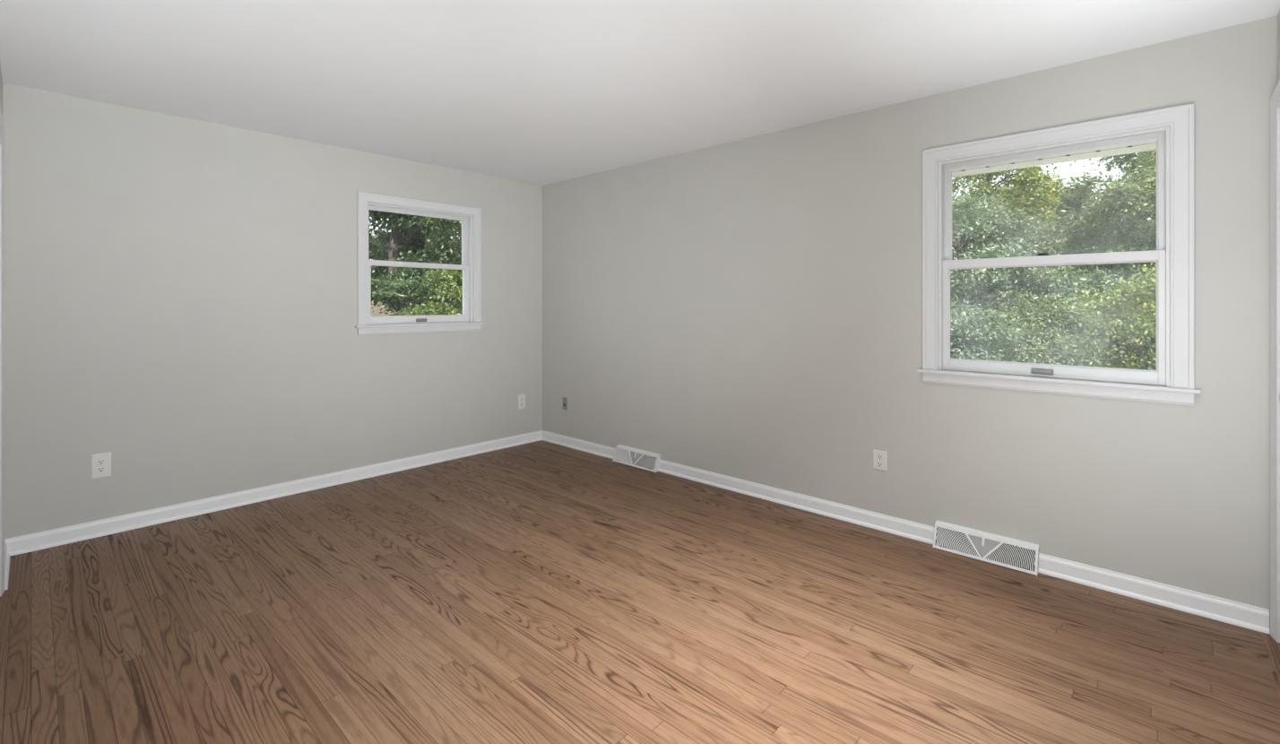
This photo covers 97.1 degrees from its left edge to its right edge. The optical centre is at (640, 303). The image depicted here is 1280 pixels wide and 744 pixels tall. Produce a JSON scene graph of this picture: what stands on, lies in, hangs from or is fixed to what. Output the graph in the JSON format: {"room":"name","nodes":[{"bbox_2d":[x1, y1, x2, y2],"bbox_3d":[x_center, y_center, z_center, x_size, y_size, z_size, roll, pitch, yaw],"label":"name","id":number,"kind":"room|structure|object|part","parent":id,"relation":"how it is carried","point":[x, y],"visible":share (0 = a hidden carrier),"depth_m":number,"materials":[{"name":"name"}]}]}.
{"room":"empty bedroom","nodes":[
{"label":"empty bedroom","id":0,"kind":"room"},
{"bbox_2d":[0,63,2,115],"bbox_3d":[-1.609,0.082,1.257,4.715,2.440,0.150,0,0,43],"label":"wall","id":1,"kind":"structure","parent":0,"point":[1,77],"depth_m":2.76,"materials":[{"name":"paint"}]},
{"bbox_2d":[0,103,4,596],"bbox_3d":[-2.594,0.260,2.184,0.955,2.085,0.167,0,0,43],"label":"door","id":2,"kind":"structure","parent":1,"relation":"in","point":[2,128],"depth_m":2.53,"materials":[{"name":"white paint"}]},
{"bbox_2d":[4,540,10,590],"bbox_3d":[-3.083,1.258,2.747,0.527,0.088,0.026,0,0,43],"label":"baseboard","id":3,"kind":"structure","parent":1,"relation":"attached to","point":[7,556],"depth_m":2.75,"materials":[{"name":"white paint"}]},
{"bbox_2d":[2,83,542,538],"bbox_3d":[-2.168,0.082,4.230,0.150,2.440,3.745,0,0,43],"label":"wall","id":4,"kind":"structure","parent":0,"point":[181,293],"depth_m":3.55,"materials":[{"name":"paint"}]},
{"bbox_2d":[90,452,111,479],"bbox_3d":[-3.032,0.910,3.183,0.009,0.135,0.082,0,0,43],"label":"wall outlet","id":5,"kind":"object","parent":4,"relation":"attached to","point":[100,463],"visible":1,"depth_m":3.18,"materials":[{"name":"white plastic"}]},
{"bbox_2d":[96,458,105,465],"bbox_3d":[-3.030,0.889,3.180,0.003,0.033,0.034,0,0,43],"label":"receptacle","id":6,"kind":"object","parent":5,"relation":"attached to","point":[99,462],"depth_m":3.18,"materials":[{"name":"white plastic"}]},
{"bbox_2d":[96,466,105,473],"bbox_3d":[-3.030,0.932,3.180,0.003,0.033,0.034,0,0,43],"label":"receptacle","id":7,"kind":"object","parent":5,"relation":"attached to","point":[99,469],"depth_m":3.18,"materials":[{"name":"white plastic"}]},
{"bbox_2d":[4,430,542,555],"bbox_3d":[-2.103,1.258,4.170,0.026,0.088,3.445,0,0,43],"label":"baseboard","id":8,"kind":"structure","parent":4,"relation":"attached to","point":[30,542],"depth_m":3.63,"materials":[{"name":"white paint"}]},
{"bbox_2d":[354,190,484,335],"bbox_3d":[-1.795,-0.302,4.614,0.212,1.064,1.061,0,0,43],"label":"window","id":9,"kind":"structure","parent":4,"relation":"in","point":[471,217],"depth_m":4.59,"materials":[{"name":"white paint"}]},
{"bbox_3d":[-1.820,-0.529,4.637,0.034,0.465,0.881,0,0,43],"label":"sash","id":10,"kind":"part","parent":9,"relation":"part of","materials":[{"name":"white paint"}]},
{"bbox_3d":[-1.789,-0.087,4.608,0.032,0.495,0.881,0,0,43],"label":"sash","id":11,"kind":"part","parent":9,"relation":"part of","materials":[{"name":"white paint"}]},
{"bbox_2d":[518,394,525,409],"bbox_3d":[-1.100,0.910,5.262,0.009,0.134,0.082,0,0,43],"label":"wall outlet","id":12,"kind":"object","parent":4,"relation":"attached to","point":[521,397],"visible":1,"depth_m":5.26,"materials":[{"name":"white plastic"}]},
{"bbox_2d":[0,440,1279,743],"bbox_3d":[-0.386,1.362,2.574,5.015,0.120,3.745,0,0,43],"label":"floor","id":13,"kind":"structure","parent":0,"point":[540,592],"depth_m":2.27,"materials":[{"name":"brown wood"}]},
{"bbox_2d":[0,0,1279,185],"bbox_3d":[-0.386,-1.198,2.574,5.015,0.120,3.745,0,0,43],"label":"ceiling","id":14,"kind":"structure","parent":0,"point":[541,92],"depth_m":2.61,"materials":[{"name":"paint"}]},
{"bbox_2d":[542,15,1277,631],"bbox_3d":[0.893,0.082,3.840,4.865,2.440,0.150,0,0,43],"label":"wall","id":15,"kind":"structure","parent":0,"point":[749,309],"depth_m":3.21,"materials":[{"name":"paint"}]},
{"bbox_2d":[562,397,567,409],"bbox_3d":[-0.694,0.918,5.207,0.062,0.112,0.008,0,0,43],"label":"jack plate","id":16,"kind":"object","parent":15,"relation":"attached to","point":[565,400],"visible":1,"depth_m":5.20,"materials":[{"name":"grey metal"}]},
{"bbox_2d":[612,444,660,472],"bbox_3d":[-0.034,1.239,4.548,0.460,0.127,0.075,0,0,43],"label":"air vent","id":17,"kind":"object","parent":15,"relation":"in","point":[642,459],"visible":1,"depth_m":4.52,"materials":[{"name":"white metal"}]},
{"bbox_2d":[614,448,631,464],"bbox_3d":[-0.127,1.242,4.619,0.210,0.093,0.041,0,0,43],"label":"grille","id":18,"kind":"object","parent":17,"relation":"attached to","point":[622,455],"depth_m":4.62,"materials":[{"name":"white metal"}]},
{"bbox_3d":[-0.040,1.240,4.541,0.156,0.088,0.037,0,0,43],"label":"damper plate","id":19,"kind":"part","parent":17,"relation":"part of","materials":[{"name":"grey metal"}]},
{"bbox_2d":[634,454,656,467],"bbox_3d":[0.044,1.242,4.460,0.210,0.093,0.041,0,0,43],"label":"grille","id":20,"kind":"object","parent":17,"relation":"attached to","point":[641,461],"depth_m":4.46,"materials":[{"name":"white metal"}]},
{"bbox_2d":[873,449,887,471],"bbox_3d":[1.388,0.906,3.272,0.078,0.113,0.009,0,0,43],"label":"wall outlet","id":21,"kind":"object","parent":15,"relation":"attached to","point":[879,457],"visible":1,"depth_m":3.27,"materials":[{"name":"white plastic"}]},
{"bbox_2d":[876,453,882,459],"bbox_3d":[1.386,0.884,3.269,0.034,0.033,0.003,0,0,43],"label":"receptacle","id":22,"kind":"object","parent":21,"relation":"attached to","point":[879,456],"depth_m":3.27,"materials":[{"name":"white plastic"}]},
{"bbox_2d":[876,461,882,467],"bbox_3d":[1.386,0.927,3.269,0.034,0.033,0.003,0,0,43],"label":"receptacle","id":23,"kind":"object","parent":21,"relation":"attached to","point":[879,464],"depth_m":3.27,"materials":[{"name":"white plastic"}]},
{"bbox_2d":[541,430,1270,634],"bbox_3d":[0.770,1.258,3.834,4.693,0.088,0.026,0,0,43],"label":"baseboard","id":24,"kind":"structure","parent":15,"relation":"attached to","point":[1257,618],"depth_m":2.73,"materials":[{"name":"white paint"}]},
{"bbox_3d":[-0.567,1.293,5.067,1.029,0.018,0.013,0,0,43],"label":"shoe moulding","id":25,"kind":"part","parent":24,"relation":"part of","materials":[{"name":"white paint"}]},
{"bbox_3d":[0.872,1.293,3.730,1.980,0.018,0.013,0,0,43],"label":"shoe moulding","id":26,"kind":"part","parent":24,"relation":"part of","materials":[{"name":"white paint"}]},
{"bbox_3d":[0.881,1.258,3.740,1.980,0.088,0.013,0,0,43],"label":"baseboard","id":27,"kind":"part","parent":24,"relation":"part of","materials":[{"name":"white paint"}]},
{"bbox_3d":[2.218,1.258,2.497,0.751,0.088,0.013,0,0,43],"label":"baseboard","id":28,"kind":"part","parent":24,"relation":"part of","materials":[{"name":"white paint"}]},
{"bbox_3d":[2.209,1.293,2.488,0.751,0.018,0.013,0,0,43],"label":"shoe moulding","id":29,"kind":"part","parent":24,"relation":"part of","materials":[{"name":"white paint"}]},
{"bbox_2d":[932,520,1039,576],"bbox_3d":[1.754,1.239,2.887,0.460,0.127,0.075,0,0,43],"label":"air vent","id":30,"kind":"object","parent":15,"relation":"in","point":[1022,556],"visible":1,"depth_m":2.87,"materials":[{"name":"white metal"}]},
{"bbox_2d":[935,527,978,556],"bbox_3d":[1.661,1.242,2.958,0.210,0.093,0.041,0,0,43],"label":"grille","id":31,"kind":"object","parent":30,"relation":"attached to","point":[961,540],"depth_m":2.96,"materials":[{"name":"white metal"}]},
{"bbox_3d":[1.751,1.213,2.884,0.012,0.044,0.021,0,0,43],"label":"damper lever","id":32,"kind":"part","parent":30,"relation":"part of","materials":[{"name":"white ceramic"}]},
{"bbox_3d":[1.748,1.240,2.881,0.156,0.088,0.037,0,0,43],"label":"damper plate","id":33,"kind":"part","parent":30,"relation":"part of","materials":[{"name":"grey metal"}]},
{"bbox_2d":[985,543,1035,570],"bbox_3d":[1.832,1.242,2.800,0.210,0.093,0.041,0,0,43],"label":"grille","id":34,"kind":"object","parent":30,"relation":"attached to","point":[1021,557],"depth_m":2.79,"materials":[{"name":"white metal"}]},
{"bbox_2d":[951,140,1156,177],"bbox_3d":[1.461,-0.893,3.776,9.000,0.166,0.529,0,0,43],"label":"soffit","id":35,"kind":"structure","parent":15,"relation":"attached to","point":[1150,145],"depth_m":3.19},
{"bbox_2d":[917,103,1201,405],"bbox_3d":[1.996,-0.208,2.800,1.104,1.272,0.212,0,0,43],"label":"window","id":36,"kind":"structure","parent":15,"relation":"in","point":[1172,128],"depth_m":2.62,"materials":[{"name":"white paint"}]},
{"bbox_3d":[1.990,0.060,2.794,0.912,0.595,0.032,0,0,43],"label":"sash","id":37,"kind":"part","parent":36,"relation":"part of","materials":[{"name":"white paint"}]},
{"bbox_3d":[2.018,-0.478,2.825,0.912,0.576,0.034,0,0,43],"label":"sash","id":38,"kind":"part","parent":36,"relation":"part of","materials":[{"name":"white paint"}]},
{"bbox_2d":[1277,8,1279,82],"bbox_3d":[1.345,0.082,0.864,0.150,2.440,3.595,0,0,43],"label":"wall","id":39,"kind":"structure","parent":0,"point":[1278,14],"depth_m":2.20,"materials":[{"name":"paint"}]},
{"bbox_2d":[1270,78,1279,642],"bbox_3d":[2.228,0.244,1.829,0.171,2.115,0.932,0,0,43],"label":"door","id":40,"kind":"structure","parent":39,"relation":"in","point":[1275,99],"depth_m":2.18,"materials":[{"name":"white paint"}]},
{"label":"outside","id":41,"kind":"structure","parent":0,"visible":0},
{"bbox_2d":[371,282,1154,367],"bbox_3d":[-0.598,0.592,16.253,47.000,2.320,47.000,0,0,43],"label":"ground","id":42,"kind":"structure","parent":41,"point":[376,308],"depth_m":12.31,"materials":[{"name":"green plant"}]},
{"bbox_2d":[368,226,385,276],"bbox_3d":[-11.585,-1.942,26.445,5.320,3.727,4.506,0,0,-37],"label":"tree","id":43,"kind":"object","parent":42,"relation":"on","point":[380,227],"visible":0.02,"depth_m":25.81,"materials":[{"name":"green plant"}]},
{"bbox_2d":[368,214,403,270],"bbox_3d":[-8.864,-2.486,17.515,4.434,4.303,4.027,0,0,-7],"label":"tree","id":44,"kind":"object","parent":42,"relation":"on","point":[371,248],"visible":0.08,"depth_m":17.69,"materials":[{"name":"green plant"}]},
{"bbox_2d":[371,278,439,315],"bbox_3d":[-4.273,0.274,9.917,1.277,1.430,1.462,0,0,43],"label":"shrub","id":45,"kind":"object","parent":42,"relation":"on","point":[400,292],"visible":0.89,"depth_m":9.74,"materials":[{"name":"green plant"}]},
{"bbox_2d":[368,209,455,276],"bbox_3d":[-5.737,-2.525,14.785,4.699,5.023,4.681,0,0,-1],"label":"tree","id":46,"kind":"object","parent":42,"relation":"on","point":[396,225],"visible":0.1,"depth_m":14.15,"materials":[{"name":"green plant"}]},
{"bbox_2d":[368,220,458,280],"bbox_3d":[-6.445,-1.051,16.406,2.758,2.881,3.021,0,0,12],"label":"tree","id":47,"kind":"object","parent":42,"relation":"on","point":[410,245],"visible":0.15,"depth_m":15.85,"materials":[{"name":"green plant"}]},
{"bbox_2d":[371,250,462,315],"bbox_3d":[-4.666,-0.213,12.124,2.198,1.816,2.393,0,0,17],"label":"shrub","id":48,"kind":"object","parent":42,"relation":"on","point":[402,274],"visible":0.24,"depth_m":11.57,"materials":[{"name":"green plant"}]},
{"bbox_2d":[377,217,461,269],"bbox_3d":[-6.974,-2.420,21.194,5.962,5.211,4.279,0,0,-40],"label":"tree","id":49,"kind":"object","parent":42,"relation":"on","point":[402,218],"visible":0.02,"depth_m":20.13,"materials":[{"name":"green plant"}]},
{"bbox_2d":[388,301,461,315],"bbox_3d":[-3.496,0.609,9.165,1.312,1.306,1.333,0,0,43],"label":"shrub","id":50,"kind":"object","parent":42,"relation":"on","point":[441,309],"visible":0.09,"depth_m":9.08,"materials":[{"name":"green plant"}]},
{"bbox_2d":[408,216,462,274],"bbox_3d":[-3.647,-1.149,13.319,2.662,3.627,3.455,0,0,43],"label":"tree","id":51,"kind":"object","parent":42,"relation":"on","point":[454,252],"visible":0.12,"depth_m":12.47,"materials":[{"name":"green plant"}]},
{"bbox_2d":[409,268,462,312],"bbox_3d":[-3.480,0.199,10.270,1.150,1.830,1.375,0,0,43],"label":"shrub","id":52,"kind":"object","parent":42,"relation":"on","point":[450,291],"visible":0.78,"depth_m":10.10,"materials":[{"name":"green plant"}]},
{"bbox_2d":[950,294,1047,362],"bbox_3d":[3.471,0.627,6.272,1.834,1.568,1.674,0,0,-2],"label":"shrub","id":53,"kind":"object","parent":42,"relation":"on","point":[962,325],"visible":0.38,"depth_m":6.00,"materials":[{"name":"green plant"}]},
{"bbox_2d":[951,163,1073,294],"bbox_3d":[7.002,-1.999,11.413,2.842,3.808,3.039,0,0,17],"label":"tree","id":54,"kind":"object","parent":42,"relation":"on","point":[1029,203],"visible":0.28,"depth_m":10.71,"materials":[{"name":"green plant"}]},
{"bbox_2d":[950,181,1081,353],"bbox_3d":[4.778,-0.416,8.588,3.006,2.884,2.865,0,0,16],"label":"tree","id":55,"kind":"object","parent":42,"relation":"on","point":[990,222],"visible":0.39,"depth_m":8.03,"materials":[{"name":"green plant"}]},
{"bbox_2d":[955,169,1125,282],"bbox_3d":[10.383,-1.805,14.650,4.250,3.192,3.970,0,0,25],"label":"tree","id":56,"kind":"object","parent":42,"relation":"on","point":[1078,189],"visible":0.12,"depth_m":13.74,"materials":[{"name":"green plant"}]},
{"bbox_2d":[975,203,1144,282],"bbox_3d":[13.409,-1.612,18.002,5.702,3.478,3.820,0,0,33],"label":"tree","id":57,"kind":"object","parent":42,"relation":"on","point":[1131,203],"visible":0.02,"depth_m":17.18,"materials":[{"name":"green plant"}]},
{"bbox_2d":[987,289,1135,368],"bbox_3d":[4.687,0.566,6.497,1.517,1.464,1.677,0,0,-9],"label":"shrub","id":58,"kind":"object","parent":42,"relation":"on","point":[1054,315],"visible":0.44,"depth_m":6.20,"materials":[{"name":"green plant"}]},
{"bbox_2d":[1005,263,1150,336],"bbox_3d":[6.393,-0.033,8.339,1.813,1.357,1.699,0,0,22],"label":"shrub","id":59,"kind":"object","parent":42,"relation":"on","point":[1093,281],"visible":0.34,"depth_m":8.06,"materials":[{"name":"green plant"}]},
{"bbox_2d":[1034,215,1155,285],"bbox_3d":[9.845,-0.790,11.841,2.984,2.224,2.970,0,0,20],"label":"tree","id":60,"kind":"object","parent":42,"relation":"on","point":[1061,251],"visible":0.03,"depth_m":12.05,"materials":[{"name":"green plant"}]},
{"bbox_2d":[1040,261,1156,370],"bbox_3d":[5.897,0.329,6.552,2.394,1.726,2.061,0,0,43],"label":"shrub","id":61,"kind":"object","parent":42,"relation":"on","point":[1147,361],"visible":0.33,"depth_m":6.35,"materials":[{"name":"green plant"}]},
{"bbox_2d":[1050,150,1156,298],"bbox_3d":[8.440,-1.228,9.059,3.018,2.675,3.142,0,0,6],"label":"tree","id":62,"kind":"object","parent":42,"relation":"on","point":[1141,192],"visible":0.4,"depth_m":9.02,"materials":[{"name":"green plant"}]},
{"bbox_2d":[1073,149,1156,224],"bbox_3d":[11.506,-2.642,11.703,3.736,4.803,3.744,0,0,-32],"label":"tree","id":63,"kind":"object","parent":42,"relation":"on","point":[1127,159],"visible":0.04,"depth_m":11.83,"materials":[{"name":"green plant"}]}
]}

